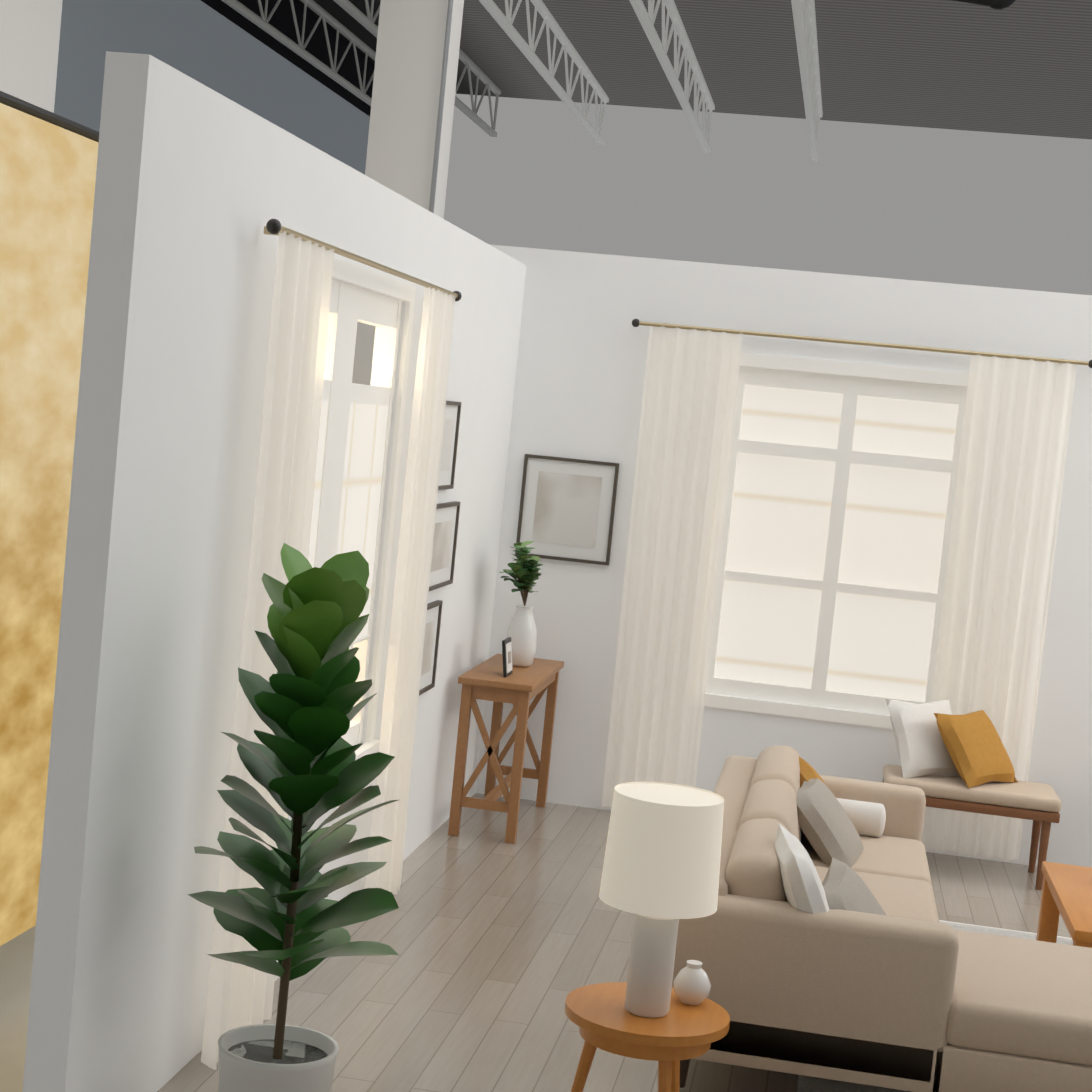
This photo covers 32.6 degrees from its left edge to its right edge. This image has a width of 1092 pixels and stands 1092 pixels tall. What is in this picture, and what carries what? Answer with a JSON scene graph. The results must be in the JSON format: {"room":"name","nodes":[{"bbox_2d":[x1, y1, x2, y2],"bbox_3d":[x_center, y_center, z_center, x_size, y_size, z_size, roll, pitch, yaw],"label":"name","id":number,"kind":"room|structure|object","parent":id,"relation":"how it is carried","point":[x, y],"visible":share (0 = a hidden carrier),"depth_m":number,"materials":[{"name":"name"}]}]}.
{"room":"studio set","nodes":[
{"label":"studio set","id":0,"kind":"room"},
{"bbox_2d":[0,925,35,1091],"bbox_3d":[3.588,2.132,7.945,18.100,0.200,32.000,6,4,9],"label":"floor","id":1,"kind":"structure","parent":0,"point":[16,958],"depth_m":6.49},
{"bbox_2d":[0,91,98,945],"bbox_3d":[-1.614,0.032,7.250,0.500,3.050,4.200,6,4,9],"label":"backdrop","id":2,"kind":"object","parent":1,"relation":"on","point":[48,163],"depth_m":6.22,"materials":[{"name":"gold metal"}]},
{"bbox_2d":[352,0,463,384],"bbox_3d":[-0.803,-1.744,10.371,0.520,6.300,0.520,6,4,9],"label":"steel column","id":3,"kind":"structure","parent":1,"relation":"on","point":[413,96],"depth_m":10.14,"materials":[{"name":"white metal"}]},
{"bbox_2d":[157,793,1070,1091],"bbox_3d":[1.327,1.960,5.668,5.815,0.016,9.810,6,4,9],"label":"platform floor","id":4,"kind":"structure","parent":1,"relation":"on","point":[493,939],"depth_m":7.44,"materials":[{"name":"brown wood"}]},
{"bbox_2d":[188,543,398,1091],"bbox_3d":[-0.694,0.886,5.350,0.638,1.766,0.746,6,4,9],"label":"fiddle-leaf fig plant","id":5,"kind":"object","parent":4,"relation":"on","point":[305,769],"visible":1,"depth_m":5.32,"materials":[{"name":"green plant"}]},
{"bbox_2d":[448,541,563,843],"bbox_3d":[-0.180,0.728,10.059,0.390,1.525,1.080,6,4,9],"label":"console table","id":6,"kind":"object","parent":4,"relation":"on","point":[517,675],"visible":1,"depth_m":9.74,"materials":[{"name":"brown wood"}]},
{"bbox_2d":[565,982,729,1091],"bbox_3d":[0.286,1.625,5.661,0.500,0.453,0.500,6,4,9],"label":"side table","id":7,"kind":"object","parent":4,"relation":"on","point":[601,1016],"visible":0.88,"depth_m":5.52,"materials":[{"name":"brown wood"}]},
{"bbox_2d":[599,782,723,1017],"bbox_3d":[0.336,1.070,5.592,0.356,0.665,0.356,6,4,9],"label":"table lamp","id":8,"kind":"object","parent":7,"relation":"on","point":[660,873],"visible":1,"depth_m":5.46,"materials":[{"name":"white fabric"}]},
{"bbox_2d":[674,960,710,1004],"bbox_3d":[0.451,1.343,5.741,0.116,0.125,0.116,6,4,9],"label":"bud vase","id":9,"kind":"object","parent":7,"relation":"on","point":[692,985],"visible":1,"depth_m":5.70,"materials":[{"name":"white ceramic"}]},
{"bbox_2d":[797,920,1072,1091],"bbox_3d":[2.188,1.911,7.329,2.330,0.020,2.883,6,4,9],"label":"rug","id":10,"kind":"object","parent":4,"relation":"on","point":[809,1084],"visible":0.04,"depth_m":6.44,"materials":[{"name":"fabric"}]},
{"bbox_2d":[672,745,1091,1091],"bbox_3d":[1.378,1.395,7.356,1.560,0.840,2.715,6,4,9],"label":"sofa","id":11,"kind":"object","parent":10,"relation":"on","point":[822,942],"visible":0.94,"depth_m":6.10,"materials":[{"name":"beige fabric"}]},
{"bbox_2d":[1036,861,1091,947],"bbox_3d":[2.440,1.632,7.803,0.620,0.515,1.217,6,4,9],"label":"coffee table","id":12,"kind":"object","parent":10,"relation":"on","point":[1066,894],"visible":0.58,"depth_m":8.04,"materials":[{"name":"brown wood"}]},
{"bbox_2d":[882,699,1061,889],"bbox_3d":[2.244,1.301,9.973,0.948,0.873,0.530,6,4,9],"label":"bench","id":13,"kind":"object","parent":4,"relation":"on","point":[948,760],"visible":0.88,"depth_m":9.86,"materials":[{"name":"beige fabric"}]},
{"bbox_2d":[0,0,374,174],"bbox_3d":[-4.816,-2.198,9.066,0.315,6.600,32.000,6,4,9],"label":"wall","id":14,"kind":"structure","parent":0,"point":[52,55],"depth_m":17.04,"materials":[{"name":"paint"}]},
{"bbox_2d":[22,51,526,1091],"bbox_3d":[-0.777,0.068,7.814,0.120,3.035,5.786,6,4,9],"label":"wall","id":15,"kind":"structure","parent":0,"point":[198,185],"depth_m":5.49,"materials":[{"name":"white paint"}]},
{"bbox_2d":[201,219,461,1069],"bbox_3d":[-0.762,0.262,7.115,0.124,2.689,2.746,6,4,9],"label":"curtain","id":16,"kind":"object","parent":15,"relation":"hanging from","point":[239,995],"visible":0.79,"depth_m":6.24,"materials":[{"name":"white fabric"}]},
{"bbox_2d":[308,257,415,759],"bbox_3d":[-0.828,-0.056,7.143,0.141,2.023,1.761,6,4,9],"label":"window","id":17,"kind":"structure","parent":15,"relation":"in","point":[352,459],"depth_m":7.50,"materials":[{"name":"white"}]},
{"bbox_2d":[419,600,442,695],"bbox_3d":[-0.589,0.494,8.827,0.027,0.426,0.622,6,4,9],"label":"picture frame","id":18,"kind":"object","parent":15,"relation":"attached to","point":[431,644],"visible":0.46,"depth_m":9.01,"materials":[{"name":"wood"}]},
{"bbox_2d":[429,501,459,590],"bbox_3d":[-0.509,-0.002,8.993,0.027,0.409,0.625,6,4,9],"label":"picture frame","id":19,"kind":"object","parent":15,"relation":"attached to","point":[444,544],"visible":0.65,"depth_m":9.06,"materials":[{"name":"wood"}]},
{"bbox_2d":[438,401,460,489],"bbox_3d":[-0.493,-0.473,8.760,0.027,0.421,0.622,6,4,9],"label":"picture frame","id":20,"kind":"object","parent":15,"relation":"attached to","point":[449,442],"visible":0.52,"depth_m":8.94,"materials":[{"name":"brown wood"}]},
{"bbox_2d":[295,0,1091,138],"bbox_3d":[1.761,-4.540,7.878,13.100,0.100,32.000,6,4,9],"label":"ceiling","id":21,"kind":"structure","parent":0,"point":[1023,67],"depth_m":20.15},
{"bbox_2d":[221,0,375,105],"bbox_3d":[-2.842,-5.312,17.471,0.080,0.592,13.492,6,4,9],"label":"roof truss","id":22,"kind":"object","parent":21,"relation":"attached to","point":[261,22],"depth_m":19.95,"materials":[{"name":"grey metal"}]},
{"bbox_2d":[333,0,500,136],"bbox_3d":[-1.712,-5.189,17.296,0.080,0.592,13.494,6,4,9],"label":"roof truss","id":23,"kind":"object","parent":21,"relation":"attached to","point":[359,16],"depth_m":22.14,"materials":[{"name":"grey metal"}]},
{"bbox_2d":[479,0,608,144],"bbox_3d":[-0.337,-5.039,17.081,0.080,0.592,13.492,6,4,9],"label":"roof truss","id":24,"kind":"object","parent":21,"relation":"attached to","point":[503,21],"depth_m":19.67,"materials":[{"name":"grey metal"}]},
{"bbox_2d":[629,0,714,152],"bbox_3d":[0.990,-4.894,16.876,0.080,0.592,13.494,6,4,9],"label":"roof truss","id":25,"kind":"object","parent":21,"relation":"attached to","point":[647,21],"depth_m":19.23,"materials":[{"name":"grey metal"}]},
{"bbox_2d":[791,0,822,160],"bbox_3d":[2.315,-4.749,16.665,0.080,0.592,13.501,6,4,9],"label":"roof truss","id":26,"kind":"object","parent":21,"relation":"attached to","point":[804,16],"depth_m":18.57,"materials":[{"name":"grey metal"}]},
{"bbox_2d":[952,0,1014,9],"bbox_3d":[-0.461,-4.223,11.594,6.782,1.480,0.219,7,4,14],"label":"duct","id":27,"kind":"object","parent":21,"relation":"hanging from","point":[998,4],"visible":1,"depth_m":10.81,"materials":[{"name":"black metal"}]},
{"bbox_2d":[476,244,1091,866],"bbox_3d":[1.619,0.069,10.428,4.790,3.135,0.130,6,4,9],"label":"wall","id":28,"kind":"structure","parent":0,"point":[580,370],"depth_m":10.44,"materials":[{"name":"white paint"}]},
{"bbox_2d":[515,454,618,565],"bbox_3d":[0.119,-0.206,10.573,0.540,0.580,0.027,6,4,9],"label":"picture frame","id":29,"kind":"object","parent":28,"relation":"attached to","point":[567,509],"visible":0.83,"depth_m":10.57,"materials":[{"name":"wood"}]},
{"bbox_2d":[704,353,968,728],"bbox_3d":[1.609,-0.023,10.399,1.440,1.990,0.120,6,4,9],"label":"window","id":30,"kind":"structure","parent":28,"relation":"in","point":[837,523],"depth_m":10.43,"materials":[{"name":"white"}]},
{"bbox_2d":[601,319,1091,859],"bbox_3d":[1.590,0.233,10.327,2.528,2.759,0.095,6,4,9],"label":"curtain","id":31,"kind":"object","parent":28,"relation":"hanging from","point":[1005,523],"visible":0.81,"depth_m":10.29,"materials":[{"name":"white fabric"}]}
]}

